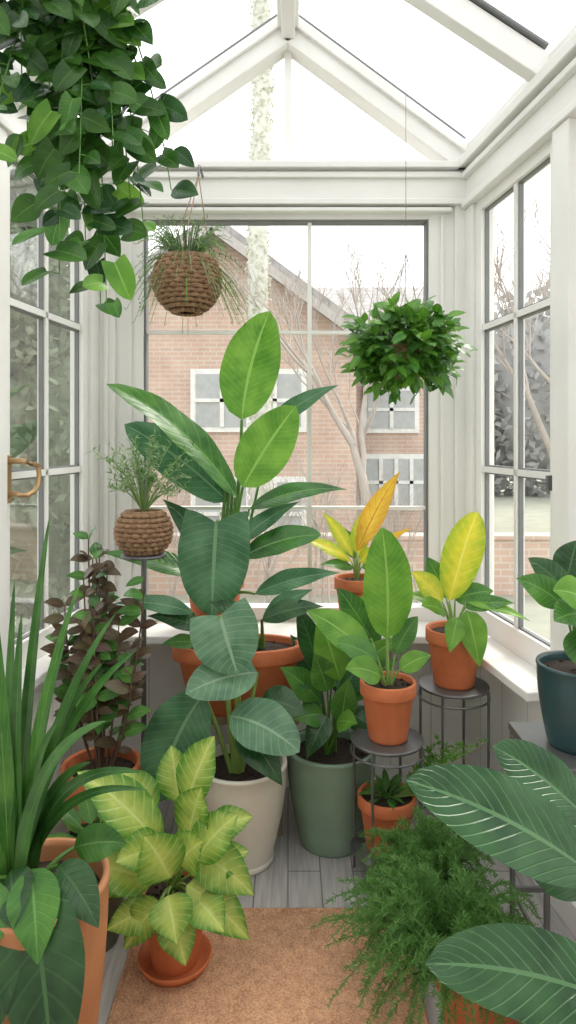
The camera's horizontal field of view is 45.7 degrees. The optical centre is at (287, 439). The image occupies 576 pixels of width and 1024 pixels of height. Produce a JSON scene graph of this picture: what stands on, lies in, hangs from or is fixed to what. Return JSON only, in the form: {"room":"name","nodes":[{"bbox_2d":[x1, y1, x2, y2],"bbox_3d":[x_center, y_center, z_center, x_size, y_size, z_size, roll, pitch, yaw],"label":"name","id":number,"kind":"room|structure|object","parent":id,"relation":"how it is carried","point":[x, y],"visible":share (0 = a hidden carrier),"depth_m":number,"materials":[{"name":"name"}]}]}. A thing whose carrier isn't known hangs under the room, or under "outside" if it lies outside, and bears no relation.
{"room":"sunroom","nodes":[
{"label":"sunroom","id":0,"kind":"room"},
{"bbox_2d":[0,48,103,196],"bbox_3d":[-1.312,-1.365,1.435,0.762,0.330,4.286,0,0,0],"label":"eave","id":1,"kind":"object","parent":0,"point":[11,123],"depth_m":2.70},
{"bbox_2d":[31,633,93,802],"bbox_3d":[-1.337,1.395,1.439,0.140,0.810,4.300,0,0,8],"label":"wall","id":2,"kind":"structure","parent":0,"point":[79,745],"depth_m":3.07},
{"bbox_2d":[7,155,87,668],"bbox_3d":[-1.097,-0.126,3.066,0.060,2.149,0.810,0,0,8],"label":"window","id":3,"kind":"structure","parent":2,"relation":"in","point":[78,324],"depth_m":3.06,"materials":[{"name":"paint"}]},
{"bbox_2d":[7,455,41,503],"bbox_3d":[-1.048,0.155,2.720,0.152,0.190,0.075,0,0,-39],"label":"handle","id":4,"kind":"object","parent":3,"relation":"attached to","point":[10,460],"visible":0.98,"depth_m":2.70,"materials":[{"name":"gold metal"}]},
{"bbox_2d":[0,126,99,674],"bbox_3d":[-1.365,-0.126,1.115,0.132,2.149,4.950,0,0,8],"label":"trim","id":5,"kind":"structure","parent":2,"relation":"attached to","point":[93,296],"depth_m":2.65,"materials":[{"name":"white wood"}]},
{"bbox_2d":[310,472,410,610],"bbox_3d":[0.335,0.552,3.426,0.586,0.795,0.252,0,0,0],"label":"potted croton","id":6,"kind":"object","parent":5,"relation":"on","point":[354,543],"visible":0.68,"depth_m":3.42,"materials":[{"name":"plant"}]},
{"bbox_2d":[22,645,78,691],"bbox_3d":[-1.291,0.969,1.300,0.726,0.038,4.010,0,0,0],"label":"sill","id":7,"kind":"structure","parent":2,"relation":"attached to","point":[42,665],"depth_m":2.83,"materials":[{"name":"white wood"}]},
{"bbox_2d":[49,818,67,834],"bbox_3d":[-1.258,1.745,1.413,0.021,0.110,4.270,0,0,8],"label":"baseboard","id":8,"kind":"structure","parent":2,"relation":"attached to","point":[59,827],"depth_m":3.06,"materials":[{"name":"paint"}]},
{"bbox_2d":[47,798,123,951],"bbox_3d":[-0.667,1.560,2.471,0.406,0.481,0.505,0,0,0],"label":"plant","id":9,"kind":"object","parent":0,"point":[87,811],"depth_m":2.49,"materials":[{"name":"green plant"}]},
{"bbox_2d":[114,589,323,716],"bbox_3d":[-0.305,0.947,3.127,0.927,0.566,0.334,0,0,0],"label":"potted plant","id":10,"kind":"object","parent":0,"point":[273,652],"depth_m":3.03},
{"bbox_2d":[106,311,346,615],"bbox_3d":[-0.305,0.152,3.327,1.190,1.595,0.527,0,0,0],"label":"rubber plant","id":11,"kind":"object","parent":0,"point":[211,562],"visible":0.95,"depth_m":3.31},
{"bbox_2d":[11,0,548,171],"bbox_3d":[-0.040,-1.809,1.489,3.162,0.850,4.392,0,0,0],"label":"roof","id":12,"kind":"structure","parent":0,"point":[479,23],"depth_m":3.52,"materials":[{"name":"white wood"}]},
{"bbox_2d":[277,0,298,37],"bbox_3d":[0.000,-2.150,1.480,0.110,0.140,4.360,0,0,0],"label":"ridge beam","id":13,"kind":"structure","parent":12,"relation":"attached to","point":[287,10],"depth_m":3.38,"materials":[{"name":"white wood"}]},
{"bbox_2d":[335,254,477,404],"bbox_3d":[0.511,-0.976,2.998,0.592,1.648,0.529,0,0,43],"label":"hanging plant","id":14,"kind":"object","parent":12,"relation":"hanging from","point":[389,353],"visible":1,"depth_m":2.91,"materials":[{"name":"plant"}]},
{"bbox_2d":[102,644,461,764],"bbox_3d":[-0.030,1.395,3.640,1.980,0.810,0.160,0,0,0],"label":"wall","id":15,"kind":"structure","parent":0,"point":[164,677],"depth_m":3.56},
{"bbox_2d":[100,212,115,613],"bbox_3d":[-0.975,-0.236,3.640,0.149,2.369,0.200,0,0,0],"label":"trim post","id":16,"kind":"object","parent":15,"relation":"attached to","point":[107,322],"depth_m":3.55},
{"bbox_2d":[111,621,434,643],"bbox_3d":[-0.030,0.990,3.480,1.940,0.080,0.360,0,0,0],"label":"sill","id":17,"kind":"structure","parent":15,"relation":"attached to","point":[159,633],"depth_m":3.39,"materials":[{"name":"white wood"}]},
{"bbox_2d":[116,207,453,620],"bbox_3d":[-0.016,-0.141,3.623,1.771,2.179,0.115,0,0,0],"label":"window","id":18,"kind":"structure","parent":15,"relation":"in","point":[132,339],"depth_m":3.58,"materials":[{"name":"paint"}]},
{"bbox_2d":[286,765,423,786],"bbox_3d":[-0.030,1.745,3.547,1.880,0.110,0.024,0,0,0],"label":"baseboard","id":19,"kind":"structure","parent":15,"relation":"attached to","point":[378,771],"depth_m":3.54,"materials":[{"name":"paint"}]},
{"bbox_2d":[454,206,464,617],"bbox_3d":[0.935,-0.236,3.648,0.130,2.369,0.185,0,0,0],"label":"trim post","id":20,"kind":"object","parent":15,"relation":"attached to","point":[459,214],"depth_m":3.55,"materials":[{"name":"white wood"}]},
{"bbox_2d":[99,161,466,213],"bbox_3d":[-0.030,-1.310,3.610,1.940,0.250,0.220,0,0,0],"label":"trim header","id":21,"kind":"object","parent":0,"point":[227,187],"depth_m":3.54,"materials":[{"name":"white wood"}]},
{"bbox_2d":[284,50,291,160],"bbox_3d":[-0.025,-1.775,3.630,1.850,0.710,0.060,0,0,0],"label":"vertical glazing bar","id":22,"kind":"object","parent":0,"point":[287,54],"depth_m":3.60,"materials":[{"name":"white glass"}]},
{"bbox_2d":[66,787,575,1023],"bbox_3d":[-0.025,1.860,1.475,3.450,0.120,4.550,0,0,0],"label":"floor","id":23,"kind":"structure","parent":0,"point":[296,877],"depth_m":2.76,"materials":[{"name":"grey wood"}]},
{"bbox_2d":[0,516,147,1023],"bbox_3d":[-0.650,1.003,1.869,0.535,1.594,0.459,0,0,0],"label":"dracaena","id":24,"kind":"object","parent":23,"relation":"on","point":[54,891],"visible":1,"depth_m":1.85,"materials":[{"name":"green plant"}]},
{"bbox_2d":[40,527,156,830],"bbox_3d":[-0.791,1.080,2.846,0.509,1.440,0.389,0,0,0],"label":"potted plant","id":25,"kind":"object","parent":23,"relation":"on","point":[125,684],"depth_m":2.83,"materials":[{"name":"plant"}]},
{"bbox_2d":[120,552,166,832],"bbox_3d":[-0.655,1.157,3.100,0.210,1.285,0.210,0,0,0],"label":"pedestal stand","id":26,"kind":"object","parent":23,"relation":"on","point":[142,559],"visible":0.29,"depth_m":3.09,"materials":[{"name":"grey metal"}]},
{"bbox_2d":[84,428,193,555],"bbox_3d":[-0.649,0.227,3.104,0.401,0.576,0.390,0,0,33],"label":"potted plant","id":27,"kind":"object","parent":26,"relation":"on","point":[143,530],"depth_m":3.05,"materials":[{"name":"plant"}]},
{"bbox_2d":[140,598,304,875],"bbox_3d":[-0.238,1.229,2.921,0.660,1.143,0.452,0,0,14],"label":"potted plant","id":28,"kind":"object","parent":23,"relation":"on","point":[250,775],"visible":0.81,"depth_m":2.79,"materials":[{"name":"green plant"}]},
{"bbox_2d":[106,908,428,1023],"bbox_3d":[-0.062,1.791,1.750,0.991,0.016,1.715,0,0,0],"label":"jute rug","id":29,"kind":"object","parent":23,"relation":"on","point":[284,973],"visible":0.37,"depth_m":2.25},
{"bbox_2d":[77,736,253,987],"bbox_3d":[-0.421,1.406,2.264,0.623,0.765,0.407,0,0,0],"label":"potted plant","id":30,"kind":"object","parent":29,"relation":"on","point":[183,884],"depth_m":2.21,"materials":[{"name":"green plant"}]},
{"bbox_2d":[280,596,397,857],"bbox_3d":[0.244,1.241,3.052,0.558,1.118,0.444,0,0,0],"label":"potted plant","id":31,"kind":"object","parent":23,"relation":"on","point":[320,776],"depth_m":2.93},
{"bbox_2d":[350,728,424,894],"bbox_3d":[0.406,1.510,2.800,0.306,0.578,0.306,0,0,0],"label":"wire plant stand","id":32,"kind":"object","parent":23,"relation":"on","point":[360,739],"visible":0.41,"depth_m":2.74,"materials":[{"name":"grey metal"}]},
{"bbox_2d":[307,527,430,745],"bbox_3d":[0.316,0.786,2.767,0.473,0.868,0.251,0,0,-20],"label":"potted plant","id":33,"kind":"object","parent":32,"relation":"on","point":[388,696],"visible":1,"depth_m":2.76,"materials":[{"name":"plant"}]},
{"bbox_2d":[356,733,488,856],"bbox_3d":[0.554,1.448,2.812,0.554,0.442,0.277,0,0,0],"label":"potted herb","id":34,"kind":"object","parent":23,"relation":"on","point":[393,798],"depth_m":2.78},
{"bbox_2d":[308,851,542,1023],"bbox_3d":[0.435,1.551,2.033,0.742,0.498,0.547,0,0,5],"label":"fern","id":35,"kind":"object","parent":23,"relation":"on","point":[423,917],"visible":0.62,"depth_m":2.00,"materials":[{"name":"green plant"}]},
{"bbox_2d":[356,804,500,903],"bbox_3d":[0.490,1.575,2.423,0.491,0.450,0.404,0,0,-27],"label":"fern","id":36,"kind":"object","parent":23,"relation":"on","point":[441,851],"visible":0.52,"depth_m":2.41,"materials":[{"name":"green plant"}]},
{"bbox_2d":[417,673,490,857],"bbox_3d":[0.728,1.435,3.000,0.314,0.728,0.314,0,0,0],"label":"wire plant stand","id":37,"kind":"object","parent":23,"relation":"on","point":[481,688],"visible":0.44,"depth_m":2.92,"materials":[{"name":"grey metal"}]},
{"bbox_2d":[412,511,530,690],"bbox_3d":[0.756,0.691,2.972,0.511,0.758,0.304,0,0,0],"label":"rubber plant","id":38,"kind":"object","parent":37,"relation":"on","point":[457,645],"visible":0.98,"depth_m":2.95,"materials":[{"name":"yellow plant"}]},
{"bbox_2d":[406,739,575,1023],"bbox_3d":[0.615,1.232,1.427,0.738,1.136,0.386,0,0,0],"label":"potted calathea","id":39,"kind":"object","parent":23,"relation":"on","point":[523,818],"visible":1,"depth_m":1.40,"materials":[{"name":"plant"}]},
{"bbox_2d":[508,722,575,930],"bbox_3d":[0.882,1.370,2.115,0.295,0.860,0.330,0,0,0],"label":"side table","id":40,"kind":"object","parent":23,"relation":"on","point":[534,732],"visible":0.34,"depth_m":2.16,"materials":[{"name":"grey metal"}]},
{"bbox_2d":[516,540,575,755],"bbox_3d":[0.872,0.629,2.092,0.302,0.620,0.314,0,0,29],"label":"potted plant","id":41,"kind":"object","parent":40,"relation":"on","point":[552,584],"visible":1,"depth_m":2.07,"materials":[{"name":"teal ceramic"}]},
{"bbox_2d":[457,25,575,209],"bbox_3d":[1.242,-1.365,1.434,0.741,0.330,4.287,0,0,0],"label":"roof beam","id":42,"kind":"structure","parent":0,"point":[527,120],"depth_m":2.88,"materials":[{"name":"white wood"}]},
{"bbox_2d":[465,636,575,826],"bbox_3d":[1.267,1.395,1.437,0.140,0.810,4.300,0,0,-7],"label":"wall","id":43,"kind":"structure","parent":0,"point":[506,706],"depth_m":3.21,"materials":[{"name":"white paint"}]},
{"bbox_2d":[481,637,538,701],"bbox_3d":[1.190,0.969,1.299,0.766,0.038,4.012,0,0,0],"label":"sill","id":44,"kind":"structure","parent":43,"relation":"attached to","point":[516,673],"depth_m":2.83,"materials":[{"name":"white wood"}]},
{"bbox_2d":[476,139,551,666],"bbox_3d":[1.035,-0.126,3.066,0.060,2.149,0.810,0,0,-7],"label":"window","id":45,"kind":"structure","parent":43,"relation":"in","point":[525,643],"depth_m":3.06,"materials":[{"name":"paint"}]},
{"bbox_2d":[532,475,551,490],"bbox_3d":[1.020,0.170,2.726,0.054,0.060,0.082,0,0,-9],"label":"handle","id":46,"kind":"object","parent":45,"relation":"attached to","point":[548,482],"visible":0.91,"depth_m":2.69,"materials":[{"name":"grey metal"}]},
{"bbox_2d":[531,878,575,936],"bbox_3d":[1.188,1.745,1.412,0.021,0.110,4.270,0,0,-7],"label":"baseboard","id":47,"kind":"structure","parent":43,"relation":"attached to","point":[566,910],"depth_m":2.53,"materials":[{"name":"paint"}]},
{"bbox_2d":[465,118,575,650],"bbox_3d":[1.299,-0.125,1.113,0.756,2.149,4.924,0,0,0],"label":"posts","id":48,"kind":"object","parent":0,"point":[564,136],"depth_m":2.60,"materials":[{"name":"white wood"}]},
{"bbox_3d":[-0.041,-1.903,1.475,3.016,0.675,4.250,0,0,0],"label":"glass roof","id":49,"kind":"structure","parent":0,"visible":0},
{"bbox_2d":[0,0,197,317],"bbox_3d":[-0.697,-1.096,2.160,0.783,1.410,0.438,0,0,0],"label":"vine","id":50,"kind":"object","parent":49,"relation":"hanging from","point":[80,47],"visible":1,"depth_m":2.19,"materials":[{"name":"plant"}]},
{"bbox_2d":[124,164,247,333],"bbox_3d":[-0.489,-0.953,3.308,0.582,0.826,0.471,0,0,23],"label":"hanging plant","id":51,"kind":"object","parent":49,"relation":"hanging from","point":[186,280],"visible":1,"depth_m":3.21,"materials":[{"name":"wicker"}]},
{"label":"outside","id":52,"kind":"structure","parent":0,"visible":0},
{"bbox_2d":[15,477,549,640],"bbox_3d":[0.000,2.125,17.500,80.000,0.350,85.000,0,0,0],"label":"ground","id":53,"kind":"structure","parent":52,"point":[537,509],"depth_m":14.88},
{"bbox_2d":[10,35,69,634],"bbox_3d":[-2.595,-0.975,6.914,1.686,6.277,1.581,0,0,0],"label":"window glass","id":54,"kind":"object","parent":53,"relation":"on","point":[23,255],"visible":0.34,"depth_m":6.51,"materials":[{"name":"clear glass"}]},
{"bbox_2d":[67,226,423,531],"bbox_3d":[-0.278,-1.021,15.260,8.957,6.242,5.480,0,0,0],"label":"brick house","id":55,"kind":"structure","parent":53,"relation":"on","point":[184,370],"depth_m":13.00,"materials":[{"name":"brick"}]},
{"bbox_2d":[244,0,276,531],"bbox_3d":[-0.424,-2.784,10.206,0.502,9.492,0.522,0,0,43],"label":"trunk","id":56,"kind":"object","parent":53,"relation":"on","point":[257,251],"visible":0.49,"depth_m":10.09,"materials":[{"name":"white plant"}]},
{"bbox_2d":[149,448,423,602],"bbox_3d":[-0.044,0.949,6.708,3.085,2.007,1.468,0,0,10],"label":"bare shrub border","id":57,"kind":"object","parent":53,"relation":"on","point":[316,524],"visible":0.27,"depth_m":6.60,"materials":[{"name":"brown plant"}]},
{"bbox_2d":[64,532,549,594],"bbox_3d":[0.000,1.575,8.710,18.000,0.750,0.300,0,0,0],"label":"brick wall","id":58,"kind":"structure","parent":53,"relation":"on","point":[537,544],"depth_m":8.60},
{"bbox_2d":[223,226,423,505],"bbox_3d":[0.595,-0.610,10.377,3.329,5.136,2.723,0,0,-5],"label":"bare tree","id":59,"kind":"object","parent":53,"relation":"on","point":[358,455],"visible":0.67,"depth_m":10.08,"materials":[{"name":"brown plant"}]},
{"bbox_2d":[494,281,549,497],"bbox_3d":[11.341,-2.374,24.981,14.141,9.878,4.207,0,0,-13],"label":"tree belt","id":60,"kind":"object","parent":53,"relation":"on","point":[536,454],"visible":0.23,"depth_m":23.02,"materials":[{"name":"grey plant"}]},
{"bbox_2d":[494,184,549,457],"bbox_3d":[3.946,-1.032,10.060,3.707,5.978,2.804,0,0,-6],"label":"bare tree","id":61,"kind":"object","parent":53,"relation":"on","point":[543,433],"visible":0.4,"depth_m":9.69,"materials":[{"name":"brown plant"}]},
{"bbox_2d":[510,181,549,313],"bbox_3d":[7.022,-1.912,14.202,5.106,7.763,4.869,0,0,-26],"label":"bare tree","id":62,"kind":"object","parent":53,"relation":"on","point":[536,202],"visible":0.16,"depth_m":14.27,"materials":[{"name":"brown plant"}]}
]}

